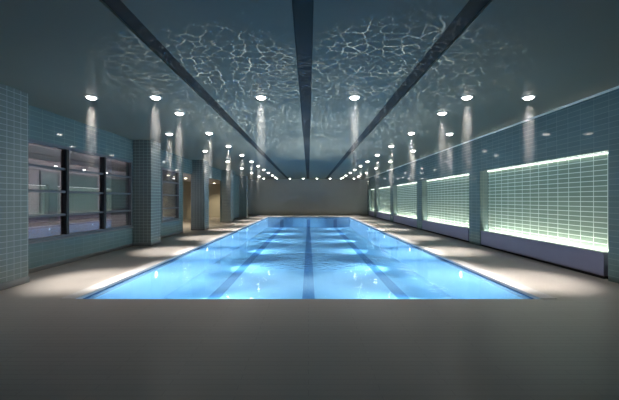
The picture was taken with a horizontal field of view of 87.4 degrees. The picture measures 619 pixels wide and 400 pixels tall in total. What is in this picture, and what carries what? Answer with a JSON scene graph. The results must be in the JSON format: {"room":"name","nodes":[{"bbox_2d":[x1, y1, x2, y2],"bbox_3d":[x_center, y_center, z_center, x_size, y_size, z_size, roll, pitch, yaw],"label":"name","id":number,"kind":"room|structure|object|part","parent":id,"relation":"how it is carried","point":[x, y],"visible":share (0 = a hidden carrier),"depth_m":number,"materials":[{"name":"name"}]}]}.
{"room":"indoor swimming pool","nodes":[
{"label":"indoor swimming pool","id":0,"kind":"room"},
{"bbox_2d":[28,105,238,268],"bbox_3d":[-6.150,-0.285,14.725,0.200,3.770,35.450,0,0,0],"label":"wall","id":1,"kind":"structure","parent":0,"point":[43,125],"depth_m":8.99,"materials":[{"name":"tile"}]},
{"bbox_2d":[28,138,133,244],"bbox_3d":[-6.080,-0.175,8.860,0.160,2.290,4.540,0,0,0],"label":"window","id":2,"kind":"structure","parent":1,"relation":"in","point":[72,192],"depth_m":8.38,"materials":[{"name":"glass"}]},
{"bbox_3d":[-6.103,-1.015,7.381,0.006,0.470,1.381,0,0,0],"label":"pane","id":3,"kind":"part","parent":2,"relation":"part of","materials":[{"name":"clear glass"}]},
{"bbox_3d":[-6.103,-0.472,7.381,0.006,0.515,1.381,0,0,0],"label":"pane","id":4,"kind":"part","parent":2,"relation":"part of","materials":[{"name":"clear glass"}]},
{"bbox_3d":[-6.103,0.092,7.381,0.006,0.515,1.381,0,0,0],"label":"pane","id":5,"kind":"part","parent":2,"relation":"part of","materials":[{"name":"clear glass"}]},
{"bbox_3d":[-6.103,0.635,7.381,0.006,0.470,1.381,0,0,0],"label":"pane","id":6,"kind":"part","parent":2,"relation":"part of","materials":[{"name":"clear glass"}]},
{"bbox_3d":[-6.093,-0.755,7.381,0.085,0.050,1.381,0,0,0],"label":"rail","id":7,"kind":"part","parent":2,"relation":"part of","materials":[{"name":"metal"}]},
{"bbox_3d":[-6.093,-0.190,7.381,0.085,0.050,1.381,0,0,0],"label":"rail","id":8,"kind":"part","parent":2,"relation":"part of","materials":[{"name":"metal"}]},
{"bbox_3d":[-6.093,0.375,7.381,0.085,0.050,1.381,0,0,0],"label":"rail","id":9,"kind":"part","parent":2,"relation":"part of","materials":[{"name":"metal"}]},
{"bbox_3d":[-6.075,0.955,8.860,0.150,0.030,4.540,0,0,0],"label":"sill","id":10,"kind":"part","parent":2,"relation":"part of","materials":[{"name":"stone"}]},
{"bbox_3d":[-6.103,-1.015,8.860,0.006,0.470,1.409,0,0,0],"label":"pane","id":11,"kind":"part","parent":2,"relation":"part of","materials":[{"name":"clear glass"}]},
{"bbox_3d":[-6.103,-0.472,8.860,0.006,0.515,1.409,0,0,0],"label":"pane","id":12,"kind":"part","parent":2,"relation":"part of","materials":[{"name":"clear glass"}]},
{"bbox_3d":[-6.103,0.092,8.860,0.006,0.515,1.409,0,0,0],"label":"pane","id":13,"kind":"part","parent":2,"relation":"part of","materials":[{"name":"clear glass"}]},
{"bbox_3d":[-6.103,0.635,8.860,0.006,0.470,1.409,0,0,0],"label":"pane","id":14,"kind":"part","parent":2,"relation":"part of","materials":[{"name":"clear glass"}]},
{"bbox_3d":[-6.093,-0.755,8.860,0.085,0.050,1.409,0,0,0],"label":"rail","id":15,"kind":"part","parent":2,"relation":"part of","materials":[{"name":"metal"}]},
{"bbox_3d":[-6.093,-0.190,8.860,0.085,0.050,1.409,0,0,0],"label":"rail","id":16,"kind":"part","parent":2,"relation":"part of","materials":[{"name":"metal"}]},
{"bbox_3d":[-6.093,0.375,8.860,0.085,0.050,1.409,0,0,0],"label":"rail","id":17,"kind":"part","parent":2,"relation":"part of","materials":[{"name":"metal"}]},
{"bbox_3d":[-6.103,-1.015,10.339,0.006,0.470,1.381,0,0,0],"label":"pane","id":18,"kind":"part","parent":2,"relation":"part of","materials":[{"name":"clear glass"}]},
{"bbox_3d":[-6.103,-0.472,10.339,0.006,0.515,1.381,0,0,0],"label":"pane","id":19,"kind":"part","parent":2,"relation":"part of","materials":[{"name":"clear glass"}]},
{"bbox_3d":[-6.103,0.092,10.339,0.006,0.515,1.381,0,0,0],"label":"pane","id":20,"kind":"part","parent":2,"relation":"part of","materials":[{"name":"clear glass"}]},
{"bbox_3d":[-6.103,0.635,10.339,0.006,0.470,1.381,0,0,0],"label":"pane","id":21,"kind":"part","parent":2,"relation":"part of","materials":[{"name":"clear glass"}]},
{"bbox_3d":[-6.093,-0.755,10.339,0.085,0.050,1.381,0,0,0],"label":"rail","id":22,"kind":"part","parent":2,"relation":"part of","materials":[{"name":"metal"}]},
{"bbox_3d":[-6.093,-0.190,10.339,0.085,0.050,1.381,0,0,0],"label":"rail","id":23,"kind":"part","parent":2,"relation":"part of","materials":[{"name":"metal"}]},
{"bbox_3d":[-6.093,0.375,10.339,0.085,0.050,1.381,0,0,0],"label":"rail","id":24,"kind":"part","parent":2,"relation":"part of","materials":[{"name":"metal"}]},
{"bbox_2d":[28,231,182,273],"bbox_3d":[-6.040,1.550,6.300,0.020,0.100,18.600,0,0,0],"label":"baseboard","id":25,"kind":"structure","parent":1,"relation":"attached to","point":[43,267],"depth_m":8.61,"materials":[{"name":"stone"}]},
{"bbox_2d":[161,168,178,222],"bbox_3d":[-6.075,-0.175,14.250,0.150,2.290,1.860,0,0,0],"label":"window","id":26,"kind":"structure","parent":1,"relation":"in","point":[170,178],"depth_m":14.27,"materials":[{"name":"glass"}]},
{"bbox_3d":[-6.103,-1.015,14.250,0.006,0.470,1.660,0,0,0],"label":"pane","id":27,"kind":"part","parent":26,"relation":"part of","materials":[{"name":"clear glass"}]},
{"bbox_3d":[-6.103,-0.472,14.250,0.006,0.515,1.660,0,0,0],"label":"pane","id":28,"kind":"part","parent":26,"relation":"part of","materials":[{"name":"clear glass"}]},
{"bbox_3d":[-6.103,0.092,14.250,0.006,0.515,1.660,0,0,0],"label":"pane","id":29,"kind":"part","parent":26,"relation":"part of","materials":[{"name":"clear glass"}]},
{"bbox_3d":[-6.103,0.635,14.250,0.006,0.470,1.660,0,0,0],"label":"pane","id":30,"kind":"part","parent":26,"relation":"part of","materials":[{"name":"clear glass"}]},
{"bbox_2d":[183,181,190,220],"bbox_3d":[-9.500,0.000,24.825,0.200,3.200,15.250,0,0,0],"label":"wall","id":31,"kind":"structure","parent":0,"point":[186,185],"depth_m":24.96,"materials":[{"name":"paint"}]},
{"bbox_2d":[183,173,219,183],"bbox_3d":[-7.825,-1.500,17.725,3.150,0.200,29.450,0,0,0],"label":"ceiling","id":32,"kind":"structure","parent":0,"point":[188,176],"depth_m":23.88,"materials":[{"name":"paint"}]},
{"bbox_2d":[209,184,219,216],"bbox_3d":[-7.825,0.100,29.100,3.150,3.000,0.200,0,0,0],"label":"wall","id":33,"kind":"structure","parent":0,"point":[214,189],"depth_m":29.00,"materials":[{"name":"paint"}]},
{"bbox_2d":[248,179,366,214],"bbox_3d":[-1.600,-0.285,32.550,16.000,3.770,0.200,0,0,0],"label":"wall","id":34,"kind":"structure","parent":0,"point":[265,196],"depth_m":32.45,"materials":[{"name":"paint"}]},
{"bbox_2d":[0,0,618,178],"bbox_3d":[0.075,-2.300,14.725,12.650,0.500,35.850,0,0,0],"label":"ceiling","id":35,"kind":"structure","parent":0,"point":[58,53],"depth_m":5.15,"materials":[{"name":"paint"}]},
{"bbox_2d":[84,95,98,99],"bbox_3d":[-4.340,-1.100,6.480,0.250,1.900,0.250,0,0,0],"label":"recessed light","id":36,"kind":"object","parent":35,"relation":"in","point":[91,97],"visible":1,"depth_m":6.43,"materials":[{"name":"white ceramic"}]},
{"bbox_2d":[149,95,161,99],"bbox_3d":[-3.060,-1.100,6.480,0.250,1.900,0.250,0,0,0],"label":"recessed light","id":37,"kind":"object","parent":35,"relation":"in","point":[154,97],"visible":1,"depth_m":6.43,"materials":[{"name":"white ceramic"}]},
{"bbox_2d":[102,0,288,178],"bbox_3d":[-2.045,-2.124,14.675,0.220,0.089,35.550,0,0,0],"label":"trim","id":38,"kind":"structure","parent":35,"relation":"attached to","point":[117,6],"depth_m":4.75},
{"bbox_2d":[255,95,266,99],"bbox_3d":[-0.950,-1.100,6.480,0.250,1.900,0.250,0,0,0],"label":"recessed light","id":39,"kind":"object","parent":35,"relation":"in","point":[260,97],"visible":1,"depth_m":6.42,"materials":[{"name":"white ceramic"}]},
{"bbox_2d":[292,0,313,178],"bbox_3d":[-0.060,-2.124,14.675,0.228,0.089,35.550,0,0,0],"label":"trim","id":40,"kind":"structure","parent":35,"relation":"attached to","point":[302,9],"depth_m":4.75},
{"bbox_2d":[348,95,360,99],"bbox_3d":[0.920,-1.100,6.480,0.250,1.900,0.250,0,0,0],"label":"recessed light","id":41,"kind":"object","parent":35,"relation":"in","point":[353,97],"visible":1,"depth_m":6.42,"materials":[{"name":"white ceramic"}]},
{"bbox_2d":[325,0,489,178],"bbox_3d":[1.775,-2.124,14.675,0.238,0.089,35.550,0,0,0],"label":"trim","id":42,"kind":"structure","parent":35,"relation":"attached to","point":[472,8],"depth_m":4.75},
{"bbox_2d":[460,95,473,99],"bbox_3d":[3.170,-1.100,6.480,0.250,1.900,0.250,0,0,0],"label":"recessed light","id":43,"kind":"object","parent":35,"relation":"in","point":[466,97],"visible":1,"depth_m":6.43,"materials":[{"name":"white ceramic"}]},
{"bbox_2d":[521,95,535,99],"bbox_3d":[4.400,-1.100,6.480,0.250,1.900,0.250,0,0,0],"label":"recessed light","id":44,"kind":"object","parent":35,"relation":"in","point":[528,97],"visible":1,"depth_m":6.43,"materials":[{"name":"white ceramic"}]},
{"bbox_2d":[0,215,618,399],"bbox_3d":[-1.600,1.725,14.725,16.000,0.250,35.850,0,0,0],"label":"floor","id":45,"kind":"structure","parent":0,"point":[566,347],"depth_m":3.68,"materials":[{"name":"tile"}]},
{"bbox_2d":[0,83,29,290],"bbox_3d":[-5.717,-0.225,5.585,0.624,3.649,1.394,0,0,0],"label":"tiled pillar","id":46,"kind":"structure","parent":45,"relation":"on","point":[13,102],"depth_m":5.93,"materials":[{"name":"tile"}]},
{"bbox_2d":[133,140,160,245],"bbox_3d":[-5.717,-0.225,11.525,0.624,3.649,0.774,0,0,0],"label":"tiled pillar","id":47,"kind":"structure","parent":45,"relation":"on","point":[146,153],"depth_m":11.15,"materials":[{"name":"tile"}]},
{"bbox_2d":[191,160,208,229],"bbox_3d":[-5.768,-0.225,17.255,0.725,3.649,0.774,0,0,0],"label":"tiled pillar","id":48,"kind":"structure","parent":45,"relation":"on","point":[200,168],"depth_m":16.88,"materials":[{"name":"tile"}]},
{"bbox_2d":[222,170,233,221],"bbox_3d":[-5.727,-0.225,22.975,0.644,3.649,0.774,0,0,0],"label":"tiled pillar","id":49,"kind":"structure","parent":45,"relation":"on","point":[227,175],"depth_m":22.60,"materials":[{"name":"tile"}]},
{"bbox_2d":[239,176,247,217],"bbox_3d":[-5.727,-0.225,28.675,0.644,3.649,0.774,0,0,0],"label":"tiled pillar","id":50,"kind":"structure","parent":45,"relation":"on","point":[243,180],"depth_m":28.30,"materials":[{"name":"tile"}]},
{"bbox_2d":[60,217,556,298],"bbox_3d":[0.000,2.171,17.505,8.000,1.158,24.990,0,0,0],"label":"swimming pool","id":51,"kind":"object","parent":45,"relation":"in","point":[192,272],"visible":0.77,"depth_m":10.47,"materials":[{"name":"liquid"}]},
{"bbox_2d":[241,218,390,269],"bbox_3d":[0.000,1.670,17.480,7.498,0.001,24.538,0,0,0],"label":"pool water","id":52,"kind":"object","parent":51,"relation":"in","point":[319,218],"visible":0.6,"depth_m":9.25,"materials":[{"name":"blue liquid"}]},
{"bbox_2d":[376,212,389,220],"bbox_3d":[5.980,1.335,25.885,0.130,0.530,4.822,0,0,0],"label":"bench","id":53,"kind":"object","parent":45,"relation":"on","point":[380,215],"visible":0.74,"depth_m":25.59,"materials":[{"name":"stone"}]},
{"bbox_2d":[393,215,416,228],"bbox_3d":[5.980,1.335,20.175,0.130,0.530,4.842,0,0,0],"label":"bench","id":54,"kind":"object","parent":45,"relation":"on","point":[407,221],"visible":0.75,"depth_m":19.79,"materials":[{"name":"stone"}]},
{"bbox_2d":[422,220,468,242],"bbox_3d":[5.980,1.335,14.450,0.130,0.530,4.852,0,0,0],"label":"bench","id":55,"kind":"object","parent":45,"relation":"on","point":[452,231],"visible":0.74,"depth_m":13.81,"materials":[{"name":"stone"}]},
{"bbox_3d":[5.980,1.090,14.450,0.130,0.040,4.852,0,0,0],"label":"seat","id":56,"kind":"part","parent":55,"relation":"part of","materials":[{"name":"stone"}]},
{"bbox_2d":[481,231,607,278],"bbox_3d":[5.980,1.335,8.825,0.130,0.530,4.642,0,0,0],"label":"bench","id":57,"kind":"object","parent":45,"relation":"on","point":[582,260],"visible":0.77,"depth_m":7.87,"materials":[{"name":"stone"}]},
{"bbox_3d":[5.980,1.090,8.825,0.130,0.040,4.642,0,0,0],"label":"seat","id":58,"kind":"part","parent":57,"relation":"part of","materials":[{"name":"stone"}]},
{"bbox_2d":[367,88,618,283],"bbox_3d":[6.150,-0.285,14.725,0.500,3.770,35.450,0,0,0],"label":"wall","id":59,"kind":"structure","parent":0,"point":[590,126],"depth_m":8.97,"materials":[{"name":"tile"}]},
{"bbox_2d":[372,189,373,210],"bbox_3d":[6.194,0.313,30.400,0.011,2.574,2.698,0,0,0],"label":"wall niche","id":60,"kind":"object","parent":59,"relation":"attached to","point":[373,189],"visible":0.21,"depth_m":30.84,"materials":[{"name":"tile"}]},
{"bbox_2d":[379,187,389,213],"bbox_3d":[6.194,0.313,25.825,0.011,2.574,4.948,0,0,0],"label":"wall niche","id":61,"kind":"object","parent":59,"relation":"attached to","point":[384,193],"visible":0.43,"depth_m":26.38,"materials":[{"name":"tile"}]},
{"bbox_2d":[397,183,416,218],"bbox_3d":[6.194,0.313,20.115,0.011,2.574,4.968,0,0,0],"label":"wall niche","id":62,"kind":"object","parent":59,"relation":"attached to","point":[406,194],"visible":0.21,"depth_m":20.25,"materials":[{"name":"tile"}]},
{"bbox_2d":[427,175,468,227],"bbox_3d":[6.194,0.313,14.390,0.011,2.574,4.978,0,0,0],"label":"wall niche","id":63,"kind":"object","parent":59,"relation":"attached to","point":[447,198],"visible":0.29,"depth_m":14.22,"materials":[{"name":"tile"}]},
{"bbox_2d":[366,86,618,178],"bbox_3d":[5.615,-2.085,14.675,0.060,0.130,35.550,0,0,0],"label":"trim","id":64,"kind":"structure","parent":59,"relation":"attached to","point":[616,87],"depth_m":8.13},
{"bbox_2d":[487,152,607,171],"bbox_3d":[6.160,-0.964,8.765,0.040,0.021,4.750,0,0,0],"label":"light strip","id":65,"kind":"object","parent":59,"relation":"attached to","point":[605,152],"visible":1,"depth_m":8.05,"materials":[{"name":"white glowing plastic"}]},
{"bbox_2d":[488,153,607,251],"bbox_3d":[6.194,0.313,8.765,0.011,2.574,4.768,0,0,0],"label":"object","id":66,"kind":"object","parent":59,"relation":"attached to","point":[564,202],"visible":0.67,"depth_m":8.15,"materials":[{"name":"tile"}]}
]}

